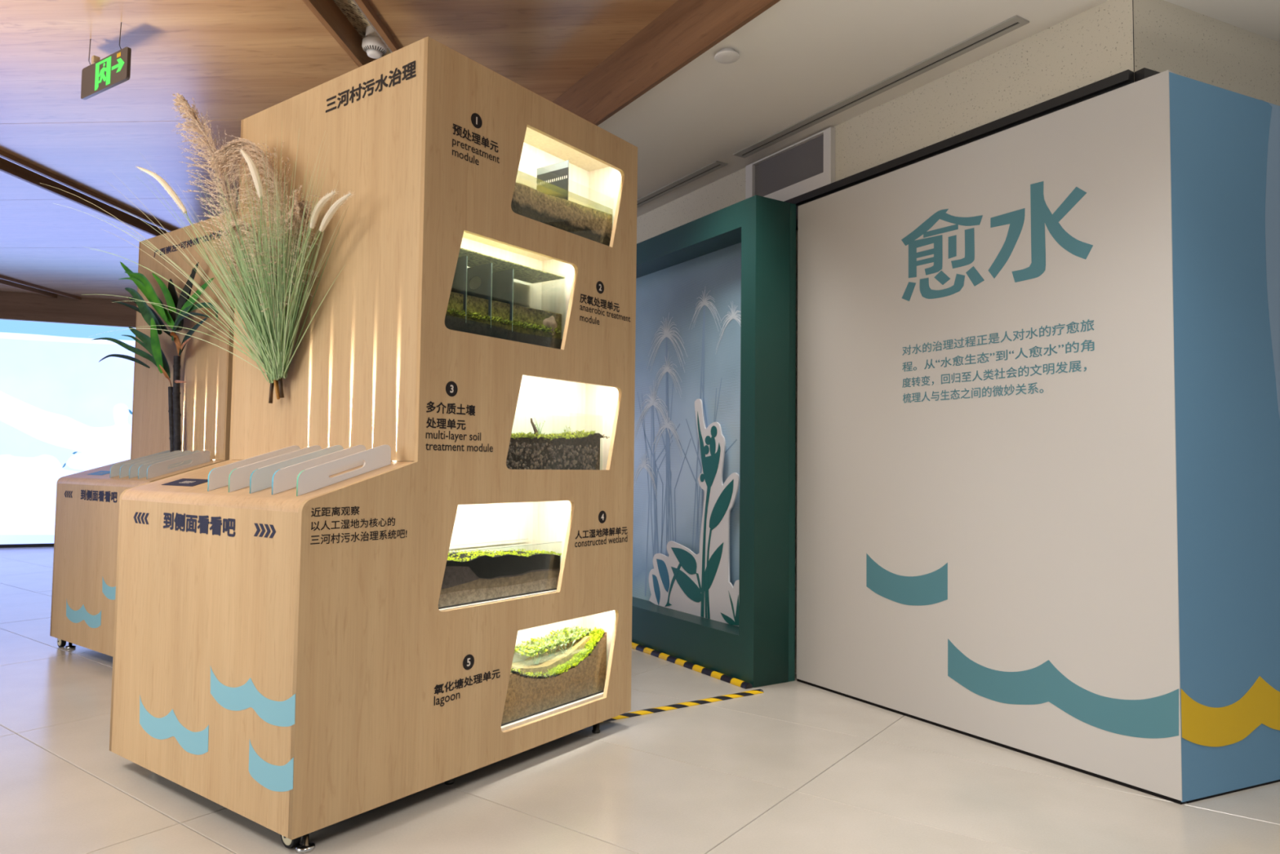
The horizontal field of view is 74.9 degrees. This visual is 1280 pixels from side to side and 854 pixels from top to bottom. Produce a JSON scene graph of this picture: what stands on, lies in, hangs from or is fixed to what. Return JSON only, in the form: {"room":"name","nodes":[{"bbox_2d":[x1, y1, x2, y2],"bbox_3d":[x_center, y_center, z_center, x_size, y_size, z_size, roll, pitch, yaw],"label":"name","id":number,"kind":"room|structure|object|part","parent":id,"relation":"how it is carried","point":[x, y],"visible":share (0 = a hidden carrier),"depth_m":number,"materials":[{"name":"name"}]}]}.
{"room":"museum","nodes":[
{"label":"museum","id":0,"kind":"room"},
{"bbox_2d":[0,291,137,328],"bbox_3d":[-8.404,-1.450,8.794,15.000,0.460,0.420,2,-3,-22],"label":"ceiling beam","id":1,"kind":"structure","parent":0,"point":[19,306],"depth_m":9.37,"materials":[{"name":"brown wood"}]},
{"bbox_2d":[0,0,677,300],"bbox_3d":[-2.779,-1.729,4.719,22.000,0.230,23.846,-1,-3,36],"label":"ceiling","id":2,"kind":"structure","parent":0,"point":[237,60],"depth_m":3.96,"materials":[{"name":"brown wood"}]},
{"bbox_3d":[-7.294,-1.506,9.026,1.458,0.020,0.719,0,-3,4],"label":"panel","id":3,"kind":"part","parent":2,"relation":"part of","materials":[{"name":"brown wood"}]},
{"bbox_3d":[-6.968,-1.806,2.968,0.026,0.120,12.796,0,-3,4],"label":"channel trim","id":4,"kind":"part","parent":2,"relation":"part of","materials":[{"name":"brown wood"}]},
{"bbox_3d":[-5.292,-1.655,5.333,2.591,0.020,1.272,0,-3,4],"label":"panel","id":5,"kind":"part","parent":2,"relation":"part of","materials":[{"name":"brown wood"}]},
{"bbox_3d":[-6.756,-1.802,3.003,6.920,0.120,10.907,-1,-3,36],"label":"channel trim","id":6,"kind":"part","parent":2,"relation":"part of","materials":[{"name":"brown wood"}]},
{"bbox_3d":[-5.119,-1.534,7.877,2.591,0.020,1.272,0,-3,4],"label":"panel","id":7,"kind":"part","parent":2,"relation":"part of","materials":[{"name":"brown wood"}]},
{"bbox_3d":[-5.205,-1.595,6.605,2.591,0.020,1.272,0,-3,4],"label":"panel","id":8,"kind":"part","parent":2,"relation":"part of","materials":[{"name":"brown wood"}]},
{"bbox_3d":[-5.032,-1.473,9.148,2.591,0.020,1.272,0,-3,4],"label":"panel","id":9,"kind":"part","parent":2,"relation":"part of","materials":[{"name":"brown wood"}]},
{"bbox_3d":[-4.152,-1.776,2.887,0.026,0.120,13.020,0,-3,4],"label":"channel trim","id":10,"kind":"part","parent":2,"relation":"part of","materials":[{"name":"brown wood"}]},
{"bbox_3d":[-3.956,-1.781,2.733,0.026,0.120,12.740,0,-3,4],"label":"channel trim","id":11,"kind":"part","parent":2,"relation":"part of","materials":[{"name":"brown wood"}]},
{"bbox_2d":[80,22,131,99],"bbox_3d":[-2.272,-1.562,3.549,0.390,0.260,0.025,-1,-3,34],"label":"exit sign","id":12,"kind":"object","parent":2,"relation":"hanging from","point":[108,72],"visible":1,"depth_m":3.53,"materials":[{"name":"grey plastic"}]},
{"bbox_3d":[-2.272,-1.500,3.548,0.390,0.135,0.014,-1,-3,32],"label":"sign plate","id":13,"kind":"part","parent":12,"relation":"part of","materials":[{"name":"grey"}]},
{"bbox_3d":[-2.484,-1.631,5.140,2.591,0.020,1.272,0,-3,4],"label":"panel","id":14,"kind":"part","parent":2,"relation":"part of","materials":[{"name":"brown wood"}]},
{"bbox_3d":[-2.518,-1.571,6.420,2.348,0.020,1.272,0,-3,4],"label":"panel","id":15,"kind":"part","parent":2,"relation":"part of","materials":[{"name":"brown wood"}]},
{"bbox_3d":[-2.571,-1.691,3.869,2.591,0.020,1.272,0,-3,4],"label":"panel","id":16,"kind":"part","parent":2,"relation":"part of","materials":[{"name":"brown wood"}]},
{"bbox_3d":[-1.474,-1.843,0.785,0.026,0.120,9.189,0,-3,4],"label":"channel trim","id":17,"kind":"part","parent":2,"relation":"part of","materials":[{"name":"brown wood"}]},
{"bbox_2d":[361,25,386,58],"bbox_3d":[-1.177,-1.702,3.703,0.108,0.119,0.108,-1,-3,36],"label":"smoke detector","id":18,"kind":"object","parent":2,"relation":"attached to","point":[372,44],"visible":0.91,"depth_m":3.67,"materials":[{"name":"white plastic"}]},
{"bbox_3d":[-1.278,-1.848,0.631,0.026,0.120,8.909,0,-3,4],"label":"channel trim","id":19,"kind":"part","parent":2,"relation":"part of","materials":[{"name":"brown wood"}]},
{"bbox_3d":[-0.353,-1.672,3.716,1.408,0.020,1.272,0,-3,4],"label":"panel","id":20,"kind":"part","parent":2,"relation":"part of","materials":[{"name":"brown wood"}]},
{"bbox_2d":[552,0,780,125],"bbox_3d":[-0.577,-1.513,4.434,0.020,0.297,20.000,2,-3,-32],"label":"ceiling beam","id":21,"kind":"structure","parent":2,"relation":"attached to","point":[686,29],"depth_m":3.40,"materials":[{"name":"brown wood"}]},
{"bbox_2d":[0,546,1279,853],"bbox_3d":[-1.676,1.244,6.131,22.000,0.012,20.000,-1,-3,36],"label":"floor","id":22,"kind":"structure","parent":0,"point":[794,766],"depth_m":2.50,"materials":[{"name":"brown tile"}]},
{"bbox_2d":[0,319,135,547],"bbox_3d":[-9.182,-0.001,8.273,8.250,2.499,0.079,2,-3,-22],"label":"led screen","id":23,"kind":"object","parent":22,"relation":"on","point":[64,411],"visible":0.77,"depth_m":9.33,"materials":[{"name":"white"}]},
{"bbox_3d":[-9.196,1.230,8.215,8.250,0.034,0.079,2,-3,-22],"label":"rail","id":24,"kind":"part","parent":23,"relation":"part of","materials":[{"name":"black metal"}]},
{"bbox_2d":[0,391,132,534],"bbox_3d":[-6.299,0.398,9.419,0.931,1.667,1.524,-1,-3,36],"label":"picture","id":25,"kind":"object","parent":23,"relation":"attached to","point":[46,437],"depth_m":9.30,"materials":[{"name":"white"}]},
{"bbox_2d":[0,319,135,345],"bbox_3d":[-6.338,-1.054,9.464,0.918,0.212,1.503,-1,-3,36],"label":"picture","id":26,"kind":"object","parent":23,"relation":"attached to","point":[11,331],"depth_m":9.39,"materials":[{"name":"white"}]},
{"bbox_2d":[49,210,237,656],"bbox_3d":[-2.226,0.060,4.623,1.028,2.200,1.370,-1,-3,36],"label":"display stand","id":27,"kind":"object","parent":22,"relation":"on","point":[82,614],"visible":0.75,"depth_m":4.21,"materials":[{"name":"brown wood"}]},
{"bbox_3d":[-2.634,0.679,4.048,0.996,0.789,0.016,-1,-3,36],"label":"panel","id":28,"kind":"part","parent":27,"relation":"part of","materials":[{"name":"brown wood"}]},
{"bbox_2d":[88,471,110,475],"bbox_3d":[-2.766,0.236,4.289,0.180,0.021,0.065,-1,-3,36],"label":"card","id":29,"kind":"object","parent":27,"relation":"on","point":[99,473],"visible":0.96,"depth_m":4.29,"materials":[{"name":"blue paper"}]},
{"bbox_2d":[110,450,169,477],"bbox_3d":[-2.502,0.184,4.193,0.006,0.140,0.284,-1,-3,36],"label":"board","id":30,"kind":"object","parent":27,"relation":"on","point":[115,468],"visible":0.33,"depth_m":4.12,"materials":[{"name":"white"}]},
{"bbox_2d":[119,450,181,478],"bbox_3d":[-2.414,0.182,4.129,0.006,0.140,0.284,-1,-3,36],"label":"board","id":31,"kind":"object","parent":27,"relation":"on","point":[124,469],"visible":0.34,"depth_m":4.05,"materials":[{"name":"white"}]},
{"bbox_2d":[93,262,217,452],"bbox_3d":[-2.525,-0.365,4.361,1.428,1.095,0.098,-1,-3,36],"label":"plant","id":32,"kind":"object","parent":27,"relation":"on","point":[152,344],"visible":0.94,"depth_m":4.31,"materials":[{"name":"green plant"}]},
{"bbox_2d":[128,450,191,478],"bbox_3d":[-2.332,0.180,4.069,0.006,0.140,0.284,-1,-3,36],"label":"board","id":33,"kind":"object","parent":27,"relation":"on","point":[133,470],"visible":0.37,"depth_m":4.00,"materials":[{"name":"white"}]},
{"bbox_2d":[137,449,200,479],"bbox_3d":[-2.256,0.179,4.013,0.006,0.140,0.284,-1,-3,36],"label":"board","id":34,"kind":"object","parent":27,"relation":"on","point":[142,471],"visible":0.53,"depth_m":3.99,"materials":[{"name":"white"}]},
{"bbox_2d":[146,449,210,479],"bbox_3d":[-2.185,0.177,3.961,0.006,0.140,0.284,-1,-3,36],"label":"board","id":35,"kind":"object","parent":27,"relation":"on","point":[157,469],"visible":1,"depth_m":3.95,"materials":[{"name":"white"}]},
{"bbox_3d":[-1.818,0.023,4.325,0.016,2.145,1.369,-1,-3,36],"label":"panel","id":36,"kind":"part","parent":27,"relation":"part of","materials":[{"name":"brown wood"}]},
{"bbox_2d":[109,35,637,853],"bbox_3d":[-0.841,-0.003,2.926,1.029,2.200,1.370,-1,-3,36],"label":"display stand","id":37,"kind":"object","parent":22,"relation":"on","point":[291,663],"visible":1,"depth_m":2.49,"materials":[{"name":"brown wood"}]},
{"bbox_3d":[-1.248,-0.021,3.228,0.016,2.145,1.369,-1,-3,36],"label":"panel","id":38,"kind":"part","parent":37,"relation":"part of","materials":[{"name":"brown wood"}]},
{"bbox_2d":[161,478,208,486],"bbox_3d":[-1.422,0.174,2.622,0.200,0.021,0.065,-1,-3,36],"label":"card","id":39,"kind":"object","parent":37,"relation":"on","point":[183,482],"visible":0.95,"depth_m":2.62,"materials":[{"name":"blue"}]},
{"bbox_2d":[44,91,352,403],"bbox_3d":[-1.432,-0.653,2.771,1.441,1.145,0.341,-1,-3,28],"label":"bouquet","id":40,"kind":"object","parent":37,"relation":"attached to","point":[268,323],"visible":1,"depth_m":2.71,"materials":[{"name":"green plant"}]},
{"bbox_3d":[-1.213,-0.128,2.752,0.013,0.099,0.030,3,-4,-41],"label":"cut stem","id":41,"kind":"part","parent":40,"relation":"part of","materials":[{"name":"brown plant"}]},
{"bbox_3d":[-1.192,-0.139,2.735,0.038,0.098,0.014,-1,-3,36],"label":"cut stem","id":42,"kind":"part","parent":40,"relation":"part of","materials":[{"name":"brown plant"}]},
{"bbox_3d":[-1.175,-0.141,2.731,0.025,0.092,0.014,1,-3,4],"label":"cut stem","id":43,"kind":"part","parent":40,"relation":"part of","materials":[{"name":"brown plant"}]},
{"bbox_3d":[-1.249,0.616,2.352,0.996,0.789,0.016,-1,-3,36],"label":"panel","id":44,"kind":"part","parent":37,"relation":"part of","materials":[{"name":"brown wood"}]},
{"bbox_2d":[207,445,300,491],"bbox_3d":[-1.164,0.122,2.531,0.006,0.140,0.284,-1,-3,36],"label":"board","id":45,"kind":"object","parent":37,"relation":"on","point":[218,477],"visible":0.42,"depth_m":2.46,"materials":[{"name":"white"}]},
{"bbox_2d":[228,444,321,492],"bbox_3d":[-1.069,0.120,2.462,0.006,0.140,0.284,-1,-3,36],"label":"board","id":46,"kind":"object","parent":37,"relation":"on","point":[239,477],"visible":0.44,"depth_m":2.40,"materials":[{"name":"white"}]},
{"bbox_2d":[249,444,343,493],"bbox_3d":[-0.979,0.118,2.396,0.006,0.140,0.284,-1,-3,36],"label":"board","id":47,"kind":"object","parent":37,"relation":"on","point":[260,478],"visible":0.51,"depth_m":2.33,"materials":[{"name":"white"}]},
{"bbox_2d":[271,444,365,494],"bbox_3d":[-0.889,0.116,2.330,0.006,0.140,0.284,-1,-3,36],"label":"board","id":48,"kind":"object","parent":37,"relation":"on","point":[283,479],"visible":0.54,"depth_m":2.29,"materials":[{"name":"white"}]},
{"bbox_2d":[296,444,391,496],"bbox_3d":[-0.796,0.114,2.261,0.006,0.140,0.284,-1,-3,36],"label":"board","id":49,"kind":"object","parent":37,"relation":"on","point":[315,477],"visible":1,"depth_m":2.25,"materials":[{"name":"white"}]},
{"bbox_3d":[-0.580,1.056,2.542,0.030,0.054,0.030,-1,-3,36],"label":"leg","id":50,"kind":"part","parent":37,"relation":"part of","materials":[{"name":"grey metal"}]},
{"bbox_3d":[-0.433,-0.040,2.629,0.016,2.145,1.369,-1,-3,36],"label":"panel","id":51,"kind":"part","parent":37,"relation":"part of","materials":[{"name":"brown wood"}]},
{"bbox_2d":[439,589,556,610],"bbox_3d":[-0.503,0.557,2.688,0.186,0.024,0.692,-1,-3,36],"label":"shelf","id":52,"kind":"object","parent":37,"relation":"attached to","point":[532,601],"depth_m":2.67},
{"bbox_2d":[438,538,562,608],"bbox_3d":[-0.512,0.464,2.680,0.166,0.161,0.639,-1,-3,36],"label":"model","id":53,"kind":"object","parent":37,"relation":"on","point":[470,577],"visible":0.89,"depth_m":2.64,"materials":[{"name":"clear glass"}]},
{"bbox_2d":[444,247,564,349],"bbox_3d":[-0.506,-0.398,2.712,0.168,0.292,0.620,-1,-3,36],"label":"model","id":54,"kind":"object","parent":37,"relation":"in","point":[489,309],"visible":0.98,"depth_m":2.69,"materials":[{"name":"clear glass"}]},
{"bbox_3d":[-0.585,-0.435,2.594,0.134,0.177,0.003,-1,-3,36],"label":"divider plate","id":55,"kind":"part","parent":54,"relation":"part of","materials":[{"name":"grey plastic"}]},
{"bbox_3d":[-0.523,-0.430,2.677,0.134,0.177,0.003,-1,-3,36],"label":"divider plate","id":56,"kind":"part","parent":54,"relation":"part of","materials":[{"name":"grey plastic"}]},
{"bbox_3d":[-0.467,-0.426,2.754,0.134,0.177,0.003,-1,-3,36],"label":"divider plate","id":57,"kind":"part","parent":54,"relation":"part of","materials":[{"name":"grey plastic"}]},
{"bbox_2d":[542,315,557,335],"bbox_3d":[-0.315,-0.352,2.878,0.038,0.076,0.084,-1,-3,36],"label":"rock","id":58,"kind":"object","parent":54,"relation":"in","point":[551,321],"visible":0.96,"depth_m":2.87,"materials":[{"name":"beige stone"}]},
{"bbox_2d":[501,692,603,731],"bbox_3d":[-0.354,0.972,2.878,0.186,0.031,0.692,-1,-3,36],"label":"shelf","id":59,"kind":"object","parent":37,"relation":"attached to","point":[543,722],"depth_m":2.81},
{"bbox_2d":[501,624,606,726],"bbox_3d":[-0.367,0.838,2.866,0.174,0.235,0.623,-1,-3,36],"label":"model","id":60,"kind":"object","parent":37,"relation":"on","point":[580,673],"visible":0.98,"depth_m":2.90,"materials":[{"name":"clear glass"}]},
{"bbox_2d":[529,643,546,664],"bbox_3d":[-0.356,0.797,2.890,0.067,0.087,0.050,1,-3,-2],"label":"plant","id":61,"kind":"object","parent":60,"relation":"in","point":[540,657],"visible":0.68,"depth_m":2.89,"materials":[{"name":"green plant"}]},
{"bbox_2d":[542,633,560,657],"bbox_3d":[-0.311,0.788,2.962,0.050,0.111,0.107,-1,-3,36],"label":"plant","id":62,"kind":"object","parent":60,"relation":"in","point":[552,653],"visible":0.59,"depth_m":2.96,"materials":[{"name":"green plant"}]},
{"bbox_2d":[559,640,575,653],"bbox_3d":[-0.260,0.799,2.981,0.045,0.093,0.086,-1,-3,36],"label":"plant","id":63,"kind":"object","parent":60,"relation":"in","point":[564,641],"visible":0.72,"depth_m":2.97,"materials":[{"name":"green plant"}]},
{"bbox_2d":[506,429,609,470],"bbox_3d":[-0.357,0.058,2.907,0.172,0.222,0.632,-1,-3,36],"label":"model","id":64,"kind":"object","parent":37,"relation":"in","point":[529,451],"visible":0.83,"depth_m":2.87,"materials":[{"name":"clear glass"}]},
{"bbox_2d":[530,417,538,435],"bbox_3d":[-0.357,0.003,2.826,0.019,0.065,0.039,-1,-3,36],"label":"twig","id":65,"kind":"object","parent":64,"relation":"in","point":[535,428],"visible":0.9,"depth_m":2.82,"materials":[{"name":"brown plant"}]},
{"bbox_2d":[533,417,545,435],"bbox_3d":[-0.351,0.005,2.880,0.028,0.075,0.055,0,-3,16],"label":"sprig","id":66,"kind":"object","parent":64,"relation":"in","point":[540,431],"visible":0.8,"depth_m":2.88,"materials":[{"name":"green"}]},
{"bbox_2d":[511,160,612,246],"bbox_3d":[-0.349,-0.798,2.942,0.164,0.292,0.626,-1,-3,36],"label":"model","id":67,"kind":"object","parent":37,"relation":"in","point":[549,204],"visible":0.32,"depth_m":2.96,"materials":[{"name":"clear glass"}]},
{"bbox_3d":[-0.160,1.084,3.041,0.030,0.054,0.030,-1,-3,36],"label":"leg","id":68,"kind":"part","parent":37,"relation":"part of","materials":[{"name":"grey metal"}]},
{"bbox_2d":[600,688,764,722],"bbox_3d":[0.166,1.124,3.379,0.852,0.013,0.036,2,-3,-33],"label":"strip","id":69,"kind":"object","parent":22,"relation":"on","point":[688,704],"visible":0.81,"depth_m":3.38,"materials":[{"name":"yellow plastic"}]},
{"bbox_2d":[631,642,752,688],"bbox_3d":[-0.297,1.185,4.889,0.040,0.022,2.900,2,-3,-32],"label":"strip","id":70,"kind":"object","parent":22,"relation":"on","point":[740,683],"visible":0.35,"depth_m":3.99,"materials":[{"name":"yellow plastic"}]},
{"bbox_2d":[631,195,795,688],"bbox_3d":[-0.162,0.102,5.018,0.243,2.203,2.900,2,-3,-32],"label":"display case","id":71,"kind":"object","parent":22,"relation":"on","point":[716,291],"visible":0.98,"depth_m":4.12,"materials":[{"name":"teal paint"}]},
{"bbox_3d":[-0.113,0.059,5.046,0.012,1.872,2.687,2,-3,-32],"label":"photo panel","id":72,"kind":"part","parent":71,"relation":"part of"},
{"bbox_2d":[648,398,739,626],"bbox_3d":[0.284,0.411,4.316,0.010,1.113,0.850,2,-3,-32],"label":"cutout","id":73,"kind":"object","parent":71,"relation":"in","point":[686,581],"visible":1,"depth_m":4.21,"materials":[{"name":"white"}]},
{"bbox_3d":[0.177,0.845,4.449,0.002,0.246,0.156,2,-3,-32],"label":"printed stem","id":74,"kind":"part","parent":73,"relation":"part of","materials":[{"name":"teal"}]},
{"bbox_3d":[0.301,0.794,4.257,0.001,0.096,0.053,2,-3,-32],"label":"printed stem","id":75,"kind":"part","parent":73,"relation":"part of","materials":[{"name":"teal paint"}]},
{"bbox_3d":[0.332,0.891,4.202,0.002,0.137,0.021,2,-3,-32],"label":"printed stem","id":76,"kind":"part","parent":73,"relation":"part of","materials":[{"name":"teal paint"}]},
{"bbox_3d":[0.332,0.630,4.218,0.002,0.662,0.075,2,-3,-32],"label":"printed stem","id":77,"kind":"part","parent":73,"relation":"part of","materials":[{"name":"teal paint"}]},
{"bbox_3d":[0.346,0.735,4.189,0.002,0.448,0.041,2,-3,-32],"label":"printed stem","id":78,"kind":"part","parent":73,"relation":"part of","materials":[{"name":"teal paint"}]},
{"bbox_2d":[796,69,1279,804],"bbox_3d":[1.741,0.035,3.013,2.437,2.193,1.092,0,-3,17],"label":"wall","id":79,"kind":"structure","parent":22,"relation":"on","point":[1037,487],"depth_m":2.78,"materials":[{"name":"grey paint"}]},
{"bbox_2d":[636,0,1133,674],"bbox_3d":[-1.742,0.052,8.013,0.100,2.545,12.609,2,-3,-32],"label":"wall","id":80,"kind":"structure","parent":0,"point":[1095,44],"depth_m":3.26,"materials":[{"name":"beige paint"}]},
{"bbox_2d":[745,127,835,201],"bbox_3d":[0.723,-1.233,4.084,0.030,0.264,0.607,2,-3,-32],"label":"air vent","id":81,"kind":"object","parent":80,"relation":"in","point":[806,165],"visible":0.79,"depth_m":4.04,"materials":[{"name":"white plastic"}]},
{"bbox_3d":[0.732,-1.262,4.088,0.011,0.188,0.506,2,-3,-32],"label":"panel","id":82,"kind":"part","parent":81,"relation":"part of","materials":[{"name":"grey metal"}]},
{"bbox_2d":[783,67,1159,230],"bbox_3d":[1.021,-1.045,3.601,0.191,0.148,2.266,3,-3,-36],"label":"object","id":83,"kind":"object","parent":80,"relation":"attached to","point":[1125,77],"visible":0.34,"depth_m":3.14,"materials":[{"name":"black metal"}]},
{"bbox_3d":[1.685,-1.078,2.727,0.160,0.148,0.035,2,-3,-24],"label":"rail","id":84,"kind":"part","parent":83,"relation":"part of","materials":[{"name":"black metal"}]},
{"bbox_2d":[597,0,1279,217],"bbox_3d":[2.327,-1.280,6.270,6.860,0.050,20.000,2,-3,-32],"label":"ceiling","id":85,"kind":"structure","parent":0,"point":[797,60],"depth_m":3.29,"materials":[{"name":"white paint"}]},
{"bbox_2d":[636,160,728,208],"bbox_3d":[-0.563,-1.305,5.871,0.075,0.006,3.686,2,-3,-32],"label":"ceiling vent","id":86,"kind":"object","parent":85,"relation":"in","point":[716,165],"visible":0.41,"depth_m":4.62,"materials":[{"name":"grey metal"}]},
{"bbox_2d":[714,48,739,63],"bbox_3d":[0.331,-1.411,3.168,0.096,0.026,0.096,-1,-3,36],"label":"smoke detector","id":87,"kind":"object","parent":85,"relation":"attached to","point":[725,55],"visible":1,"depth_m":3.15,"materials":[{"name":"white plastic"}]},
{"bbox_2d":[733,14,1029,157],"bbox_3d":[0.917,-1.396,3.564,0.075,0.006,1.556,2,-3,-32],"label":"ceiling vent","id":88,"kind":"object","parent":85,"relation":"in","point":[1015,22],"visible":1,"depth_m":3.38,"materials":[{"name":"grey metal"}]},
{"bbox_2d":[1132,0,1279,106],"bbox_3d":[3.857,-0.120,3.730,5.001,2.620,0.101,2,-3,-24],"label":"wall","id":89,"kind":"structure","parent":0,"point":[1184,42],"depth_m":2.87,"materials":[{"name":"beige"}]}
]}

